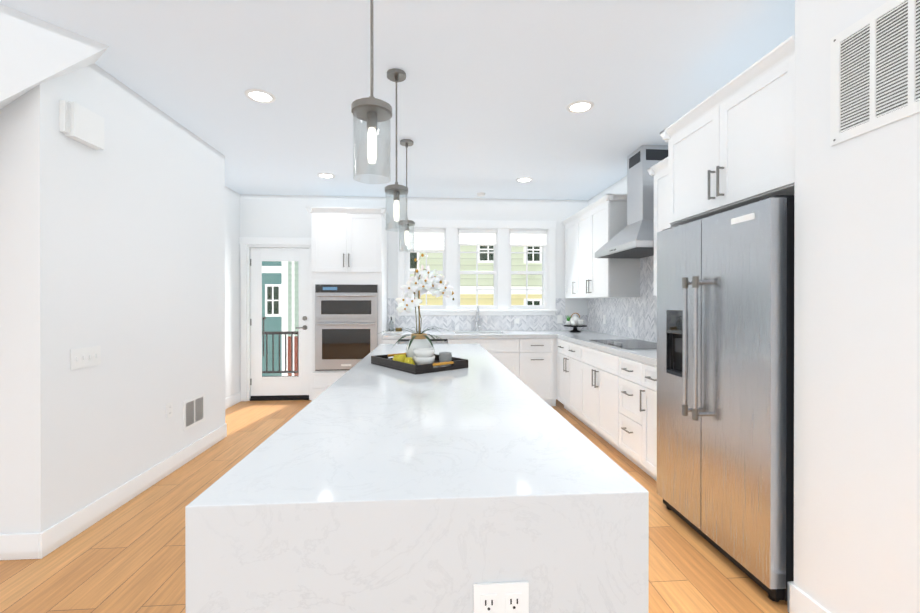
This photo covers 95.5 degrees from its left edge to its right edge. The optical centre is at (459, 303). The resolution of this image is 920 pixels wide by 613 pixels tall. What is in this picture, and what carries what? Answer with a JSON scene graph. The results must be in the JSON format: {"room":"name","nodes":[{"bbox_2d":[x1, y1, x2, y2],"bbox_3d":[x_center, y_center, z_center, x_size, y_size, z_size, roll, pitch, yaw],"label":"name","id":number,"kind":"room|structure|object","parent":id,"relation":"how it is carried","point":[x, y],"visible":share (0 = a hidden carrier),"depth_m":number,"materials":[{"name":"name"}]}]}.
{"room":"kitchen","nodes":[
{"label":"kitchen","id":0,"kind":"room"},
{"bbox_2d":[0,4,108,108],"bbox_3d":[-2.581,-0.669,1.955,0.550,1.532,1.351,0,0,36],"label":"wall","id":1,"kind":"structure","parent":0,"point":[34,52],"depth_m":2.10,"materials":[{"name":"white paint"}]},
{"bbox_2d":[0,63,224,533],"bbox_3d":[-4.078,-0.063,2.995,3.700,2.750,1.940,0,0,-4],"label":"wall","id":2,"kind":"structure","parent":0,"point":[114,249],"depth_m":2.56,"materials":[{"name":"white paint"}]},
{"bbox_2d":[0,529,47,559],"bbox_3d":[-4.003,1.250,2.024,3.715,0.130,0.015,0,0,-4],"label":"baseboard","id":3,"kind":"structure","parent":2,"relation":"attached to","point":[21,546],"depth_m":2.14,"materials":[{"name":"white paint"}]},
{"bbox_2d":[59,100,103,149],"bbox_3d":[-2.156,-1.016,2.390,0.049,0.190,0.250,0,0,-4],"label":"door chime","id":4,"kind":"object","parent":2,"relation":"attached to","point":[81,124],"visible":1,"depth_m":2.35,"materials":[{"name":"white plastic"}]},
{"bbox_2d":[70,346,100,369],"bbox_3d":[-2.176,0.314,2.425,0.013,0.115,0.211,0,0,-4],"label":"switch plate","id":5,"kind":"object","parent":2,"relation":"attached to","point":[85,357],"visible":1,"depth_m":2.42,"materials":[{"name":"white plastic"}]},
{"bbox_2d":[48,423,226,553],"bbox_3d":[-2.228,1.247,3.146,0.018,0.130,1.935,0,0,-4],"label":"baseboard","id":6,"kind":"structure","parent":2,"relation":"attached to","point":[63,531],"depth_m":2.73,"materials":[{"name":"white paint"}]},
{"bbox_2d":[166,402,172,418],"bbox_3d":[-2.234,0.824,3.216,0.008,0.115,0.070,0,0,-4],"label":"outlet","id":7,"kind":"object","parent":2,"relation":"attached to","point":[169,410],"visible":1,"depth_m":3.21,"materials":[{"name":"white plastic"}]},
{"bbox_2d":[183,393,204,430],"bbox_3d":[-2.258,0.920,3.556,0.007,0.240,0.320,0,0,-4],"label":"air vent","id":8,"kind":"object","parent":2,"relation":"in","point":[193,411],"visible":1,"depth_m":3.54,"materials":[{"name":"white plastic"}]},
{"bbox_2d":[225,186,239,397],"bbox_3d":[-2.946,-0.068,4.798,0.150,2.750,1.500,0,0,-4],"label":"wall","id":9,"kind":"structure","parent":0,"point":[232,294],"depth_m":5.34,"materials":[{"name":"white paint"}]},
{"bbox_2d":[225,392,240,408],"bbox_3d":[-2.863,1.242,4.808,0.015,0.130,1.500,0,0,-4],"label":"baseboard","id":10,"kind":"structure","parent":9,"relation":"attached to","point":[234,399],"depth_m":5.31,"materials":[{"name":"white paint"}]},
{"bbox_2d":[0,399,788,612],"bbox_3d":[-1.343,1.347,1.145,8.900,0.060,9.340,0,0,-4],"label":"floor","id":11,"kind":"structure","parent":0,"point":[128,557],"depth_m":2.14,"materials":[{"name":"brown wood"}]},
{"bbox_2d":[306,207,390,400],"bbox_3d":[-1.379,0.083,5.314,0.934,2.444,0.686,0,0,-4],"label":"tall cabinet","id":12,"kind":"object","parent":11,"relation":"on","point":[349,245],"visible":0.58,"depth_m":5.01,"materials":[{"name":"white wood"}]},
{"bbox_2d":[315,284,377,370],"bbox_3d":[-1.356,0.292,4.979,0.738,1.030,0.101,0,0,-4],"label":"built-in oven","id":13,"kind":"object","parent":12,"relation":"in","point":[346,326],"visible":0.79,"depth_m":4.99,"materials":[{"name":"silver metal"}]},
{"bbox_2d":[382,339,398,343],"bbox_3d":[-0.866,0.871,5.371,0.190,0.868,0.648,0,0,-4],"label":"base cabinet","id":14,"kind":"object","parent":11,"relation":"on","point":[384,341],"depth_m":5.05,"materials":[{"name":"white"}]},
{"bbox_2d":[185,344,648,612],"bbox_3d":[-0.159,0.853,2.414,0.978,0.919,3.130,0,0,-4],"label":"kitchen island","id":15,"kind":"object","parent":11,"relation":"on","point":[364,485],"visible":1,"depth_m":0.87,"materials":[{"name":"white stone"}]},
{"bbox_2d":[371,253,467,374],"bbox_3d":[-0.263,0.039,2.620,0.614,0.706,0.650,0,0,-4],"label":"decorative tray","id":16,"kind":"object","parent":15,"relation":"on","point":[419,356],"visible":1,"depth_m":2.61,"materials":[{"name":"black"}]},
{"bbox_2d":[406,333,431,363],"bbox_3d":[-0.260,0.286,2.648,0.166,0.186,0.166,0,0,-4],"label":"vase","id":17,"kind":"object","parent":16,"relation":"on","point":[420,342],"depth_m":2.59,"materials":[{"name":"white ceramic"}]},
{"bbox_2d":[439,352,451,366],"bbox_3d":[-0.089,0.339,2.517,0.080,0.082,0.080,0,0,-4],"label":"candle jar","id":18,"kind":"object","parent":16,"relation":"on","point":[443,356],"depth_m":2.48,"materials":[{"name":"grey glass"}]},
{"bbox_2d":[473,581,528,612],"bbox_3d":[0.085,0.613,0.856,0.114,0.076,0.008,0,0,-4],"label":"outlet","id":19,"kind":"object","parent":15,"relation":"attached to","point":[506,597],"visible":1,"depth_m":0.85,"materials":[{"name":"white plastic"}]},
{"bbox_2d":[399,339,446,343],"bbox_3d":[-0.467,0.867,5.337,0.588,0.854,0.635,0,0,-4],"label":"dishwasher","id":20,"kind":"object","parent":11,"relation":"on","point":[406,341],"visible":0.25,"depth_m":5.08,"materials":[{"name":"grey metal"}]},
{"bbox_2d":[506,338,557,405],"bbox_3d":[0.927,0.870,5.495,0.544,0.868,0.648,0,0,-4],"label":"base cabinet","id":21,"kind":"object","parent":11,"relation":"on","point":[531,363],"depth_m":5.18,"materials":[{"name":"white wood"}]},
{"bbox_2d":[382,331,554,338],"bbox_3d":[0.101,0.410,5.426,2.130,0.050,0.669,0,0,-4],"label":"countertop","id":22,"kind":"structure","parent":21,"relation":"on","point":[446,334],"depth_m":5.14,"materials":[{"name":"white stone"}]},
{"bbox_2d":[386,317,403,332],"bbox_3d":[-0.862,0.280,5.536,0.220,0.208,0.140,0,0,-4],"label":"soap","id":23,"kind":"object","parent":22,"relation":"on","point":[391,324],"visible":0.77,"depth_m":5.51,"materials":[{"name":"clear glass"}]},
{"bbox_2d":[475,306,482,330],"bbox_3d":[0.264,0.211,5.632,0.113,0.346,0.217,0,0,-4],"label":"faucet","id":24,"kind":"object","parent":22,"relation":"on","point":[477,319],"visible":1,"depth_m":5.69,"materials":[{"name":"silver metal"}]},
{"bbox_2d":[557,339,576,417],"bbox_3d":[1.555,0.872,4.787,0.648,0.868,0.884,0,0,-4],"label":"base cabinet","id":25,"kind":"object","parent":11,"relation":"on","point":[567,351],"depth_m":4.78,"materials":[{"name":"white wood"}]},
{"bbox_2d":[577,344,613,445],"bbox_3d":[1.611,0.874,3.985,0.648,0.868,0.959,0,0,-4],"label":"base cabinet","id":26,"kind":"object","parent":11,"relation":"on","point":[610,399],"depth_m":3.96,"materials":[{"name":"white wood"}]},
{"bbox_2d":[547,330,656,366],"bbox_3d":[1.580,0.413,4.311,0.667,0.050,3.100,0,0,-4],"label":"countertop","id":27,"kind":"structure","parent":26,"relation":"on","point":[645,356],"depth_m":4.02,"materials":[{"name":"white stone"}]},
{"bbox_2d":[564,313,586,331],"bbox_3d":[1.529,0.256,5.542,0.300,0.256,0.300,0,0,-4],"label":"cake stand","id":28,"kind":"object","parent":27,"relation":"on","point":[575,321],"visible":1,"depth_m":5.49,"materials":[{"name":"black"}]},
{"bbox_2d":[566,316,570,324],"bbox_3d":[1.444,0.227,5.563,0.067,0.133,0.076,0,0,-4],"label":"plant","id":29,"kind":"object","parent":28,"relation":"on","point":[568,322],"depth_m":5.55,"materials":[{"name":"green plant"}]},
{"bbox_2d":[590,339,656,348],"bbox_3d":[1.632,0.373,3.955,0.521,0.030,0.856,0,0,-4],"label":"cooktop","id":30,"kind":"object","parent":27,"relation":"in","point":[630,344],"visible":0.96,"depth_m":3.90,"materials":[{"name":"black glass"}]},
{"bbox_2d":[613,355,640,467],"bbox_3d":[1.658,0.876,3.311,0.648,0.868,0.507,0,0,-4],"label":"base cabinet","id":31,"kind":"object","parent":11,"relation":"on","point":[626,372],"depth_m":3.34,"materials":[{"name":"white wood"}]},
{"bbox_2d":[641,362,656,480],"bbox_3d":[1.684,0.877,2.944,0.648,0.868,0.348,0,0,-4],"label":"base cabinet","id":32,"kind":"object","parent":11,"relation":"on","point":[648,372],"depth_m":3.00,"materials":[{"name":"white wood"}]},
{"bbox_2d":[657,195,793,601],"bbox_3d":[1.627,0.421,2.276,0.798,1.784,0.910,0,0,-4],"label":"fridge","id":33,"kind":"object","parent":11,"relation":"on","point":[725,383],"visible":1,"depth_m":2.03,"materials":[{"name":"grey metal"}]},
{"bbox_2d":[0,0,794,199],"bbox_3d":[-1.343,-1.483,1.137,8.900,0.100,9.340,0,0,-4],"label":"ceiling","id":34,"kind":"structure","parent":0,"point":[489,92],"depth_m":2.65,"materials":[{"name":"white paint"}]},
{"bbox_2d":[244,89,275,102],"bbox_3d":[-1.385,-1.433,2.898,0.196,0.008,0.196,0,0,-4],"label":"recessed light","id":35,"kind":"object","parent":34,"relation":"in","point":[260,96],"visible":1,"depth_m":2.89,"materials":[{"name":"white plastic"}]},
{"bbox_2d":[317,173,334,178],"bbox_3d":[-1.512,-1.438,4.724,0.196,0.008,0.196,0,0,-4],"label":"recessed light","id":36,"kind":"object","parent":34,"relation":"in","point":[326,175],"visible":0.96,"depth_m":4.71,"materials":[{"name":"white plastic"}]},
{"bbox_2d":[351,0,391,183],"bbox_3d":[-0.323,-0.944,1.530,0.147,0.979,0.147,0,0,-4],"label":"pendant light","id":37,"kind":"object","parent":34,"relation":"hanging from","point":[371,110],"visible":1,"depth_m":1.52,"materials":[{"name":"clear glass"}]},
{"bbox_2d":[385,68,407,231],"bbox_3d":[-0.398,-0.947,2.618,0.147,0.979,0.147,0,0,-4],"label":"pendant light","id":38,"kind":"object","parent":34,"relation":"hanging from","point":[396,190],"visible":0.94,"depth_m":2.60,"materials":[{"name":"clear glass"}]},
{"bbox_2d":[398,139,414,251],"bbox_3d":[-0.475,-0.950,3.725,0.147,0.979,0.147,0,0,-4],"label":"pendant light","id":39,"kind":"object","parent":34,"relation":"hanging from","point":[406,143],"visible":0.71,"depth_m":3.71,"materials":[{"name":"glass"}]},
{"bbox_2d":[477,192,484,196],"bbox_3d":[0.278,-1.430,5.510,0.116,0.030,0.116,0,0,-4],"label":"smoke detector","id":40,"kind":"object","parent":34,"relation":"attached to","point":[481,194],"visible":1,"depth_m":5.47,"materials":[{"name":"white plastic"}]},
{"bbox_2d":[516,177,532,181],"bbox_3d":[0.752,-1.438,4.882,0.196,0.008,0.196,0,0,-4],"label":"recessed light","id":41,"kind":"object","parent":34,"relation":"in","point":[525,179],"visible":1,"depth_m":4.87,"materials":[{"name":"white plastic"}]},
{"bbox_2d":[566,100,593,112],"bbox_3d":[0.879,-1.433,3.056,0.196,0.008,0.196,0,0,-4],"label":"recessed light","id":42,"kind":"object","parent":34,"relation":"in","point":[580,106],"visible":1,"depth_m":3.05,"materials":[{"name":"white plastic"}]},
{"bbox_2d":[240,194,587,330],"bbox_3d":[-0.579,-0.071,5.790,5.070,2.750,0.150,0,0,-4],"label":"wall","id":43,"kind":"structure","parent":0,"point":[288,216],"depth_m":5.70,"materials":[{"name":"white paint"}]},
{"bbox_2d":[239,237,311,400],"bbox_3d":[-2.421,0.215,5.651,1.015,2.180,0.171,0,0,-4],"label":"door frame","id":44,"kind":"structure","parent":43,"relation":"attached to","point":[246,244],"depth_m":5.56,"materials":[{"name":"white paint"}]},
{"bbox_2d":[250,248,308,397],"bbox_3d":[-2.419,0.264,5.607,0.774,2.008,0.105,0,0,-4],"label":"door","id":45,"kind":"structure","parent":43,"relation":"in","point":[273,387],"depth_m":5.62,"materials":[{"name":"white paint"}]},
{"bbox_2d":[396,219,556,315],"bbox_3d":[0.238,-0.486,5.823,2.225,1.310,0.194,0,0,-4],"label":"window frames","id":46,"kind":"structure","parent":43,"relation":"in","point":[501,272],"depth_m":5.78,"materials":[{"name":"white paint"}]},
{"bbox_2d":[407,229,546,251],"bbox_3d":[0.241,-0.862,5.785,1.945,0.303,0.025,0,0,-4],"label":"window blinds","id":47,"kind":"object","parent":46,"relation":"attached to","point":[429,240],"visible":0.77,"depth_m":5.78,"materials":[{"name":"white fabric"}]},
{"bbox_2d":[388,298,587,330],"bbox_3d":[0.392,0.160,5.778,2.760,0.448,0.008,0,0,-4],"label":"tile backsplash","id":48,"kind":"structure","parent":43,"relation":"attached to","point":[526,322],"depth_m":5.77,"materials":[{"name":"grey tile"}]},
{"bbox_2d":[557,315,562,322],"bbox_3d":[1.397,0.227,5.841,0.072,0.115,0.004,0,0,-4],"label":"outlet","id":49,"kind":"object","parent":48,"relation":"attached to","point":[559,319],"depth_m":5.84,"materials":[{"name":"white plastic"}]},
{"bbox_2d":[588,176,631,297],"bbox_3d":[2.022,-0.065,3.851,0.150,2.750,4.080,0,0,-4],"label":"wall","id":50,"kind":"structure","parent":0,"point":[619,187],"depth_m":5.01,"materials":[{"name":"white paint"}]},
{"bbox_2d":[562,215,573,297],"bbox_3d":[1.650,-0.603,5.583,0.348,1.074,0.563,0,0,-4],"label":"upper cabinet","id":51,"kind":"object","parent":50,"relation":"attached to","point":[568,223],"depth_m":5.64,"materials":[{"name":"white wood"}]},
{"bbox_2d":[574,195,639,297],"bbox_3d":[1.697,-0.601,4.908,0.348,1.074,1.015,0,0,-4],"label":"upper cabinet","id":52,"kind":"object","parent":50,"relation":"attached to","point":[595,225],"depth_m":4.57,"materials":[{"name":"white wood"}]},
{"bbox_2d":[588,256,656,342],"bbox_3d":[1.907,-0.372,4.332,0.011,1.519,3.100,0,0,-4],"label":"tile backsplash","id":53,"kind":"structure","parent":50,"relation":"attached to","point":[641,310],"depth_m":4.55,"materials":[{"name":"grey tile"}]},
{"bbox_2d":[628,317,631,326],"bbox_3d":[1.881,0.210,4.624,0.005,0.115,0.072,0,0,-4],"label":"outlet","id":54,"kind":"object","parent":53,"relation":"attached to","point":[629,318],"depth_m":4.62,"materials":[{"name":"white plastic"}]},
{"bbox_2d":[595,145,667,258],"bbox_3d":[1.683,-0.953,3.950,0.490,0.972,0.880,0,0,-4],"label":"range hood","id":55,"kind":"object","parent":50,"relation":"attached to","point":[634,238],"visible":0.77,"depth_m":3.81,"materials":[{"name":"silver metal"}]},
{"bbox_2d":[650,159,668,295],"bbox_3d":[1.820,-0.596,3.143,0.348,1.074,0.738,0,0,-4],"label":"upper cabinet","id":56,"kind":"object","parent":50,"relation":"attached to","point":[658,171],"depth_m":3.44,"materials":[{"name":"white wood"}]},
{"bbox_2d":[666,35,794,226],"bbox_3d":[1.725,-0.821,2.274,0.658,0.620,0.973,0,0,-4],"label":"upper cabinet","id":57,"kind":"object","parent":50,"relation":"attached to","point":[731,144],"depth_m":2.12,"materials":[{"name":"white wood"}]},
{"bbox_2d":[794,0,919,612],"bbox_3d":[2.002,-0.053,-0.752,0.830,2.750,5.100,0,0,-4],"label":"wall","id":58,"kind":"structure","parent":0,"point":[857,374],"depth_m":1.52,"materials":[{"name":"white paint"}]},
{"bbox_2d":[788,581,830,612],"bbox_3d":[1.579,1.257,-0.770,0.015,0.130,5.115,0,0,-4],"label":"baseboard","id":59,"kind":"structure","parent":58,"relation":"attached to","point":[799,601],"depth_m":1.72,"materials":[{"name":"white paint"}]},
{"bbox_2d":[830,0,919,145],"bbox_3d":[1.432,-0.804,1.387,0.008,0.410,0.420,0,0,-4],"label":"air vent","id":60,"kind":"object","parent":58,"relation":"in","point":[875,69],"visible":1,"depth_m":1.44,"materials":[{"name":"white plastic"}]},
{"label":"outside","id":61,"kind":"structure","parent":0,"visible":0},
{"bbox_2d":[262,317,298,376],"bbox_3d":[-3.264,0.928,8.142,4.062,1.260,4.890,0,0,-4],"label":"railing","id":62,"kind":"object","parent":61,"point":[285,333],"depth_m":8.52,"materials":[{"name":"brown metal"}]},
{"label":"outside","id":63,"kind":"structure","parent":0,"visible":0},
{"bbox_2d":[262,246,541,375],"bbox_3d":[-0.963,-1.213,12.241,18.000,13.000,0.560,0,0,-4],"label":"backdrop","id":64,"kind":"structure","parent":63,"point":[292,312],"depth_m":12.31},
{"bbox_2d":[265,246,541,316],"bbox_3d":[-1.138,-0.513,12.241,8.890,3.140,0.100,0,0,-4],"label":"windows","id":65,"kind":"object","parent":64,"relation":"attached to","point":[276,298],"depth_m":12.22,"materials":[{"name":"white"}]}
]}

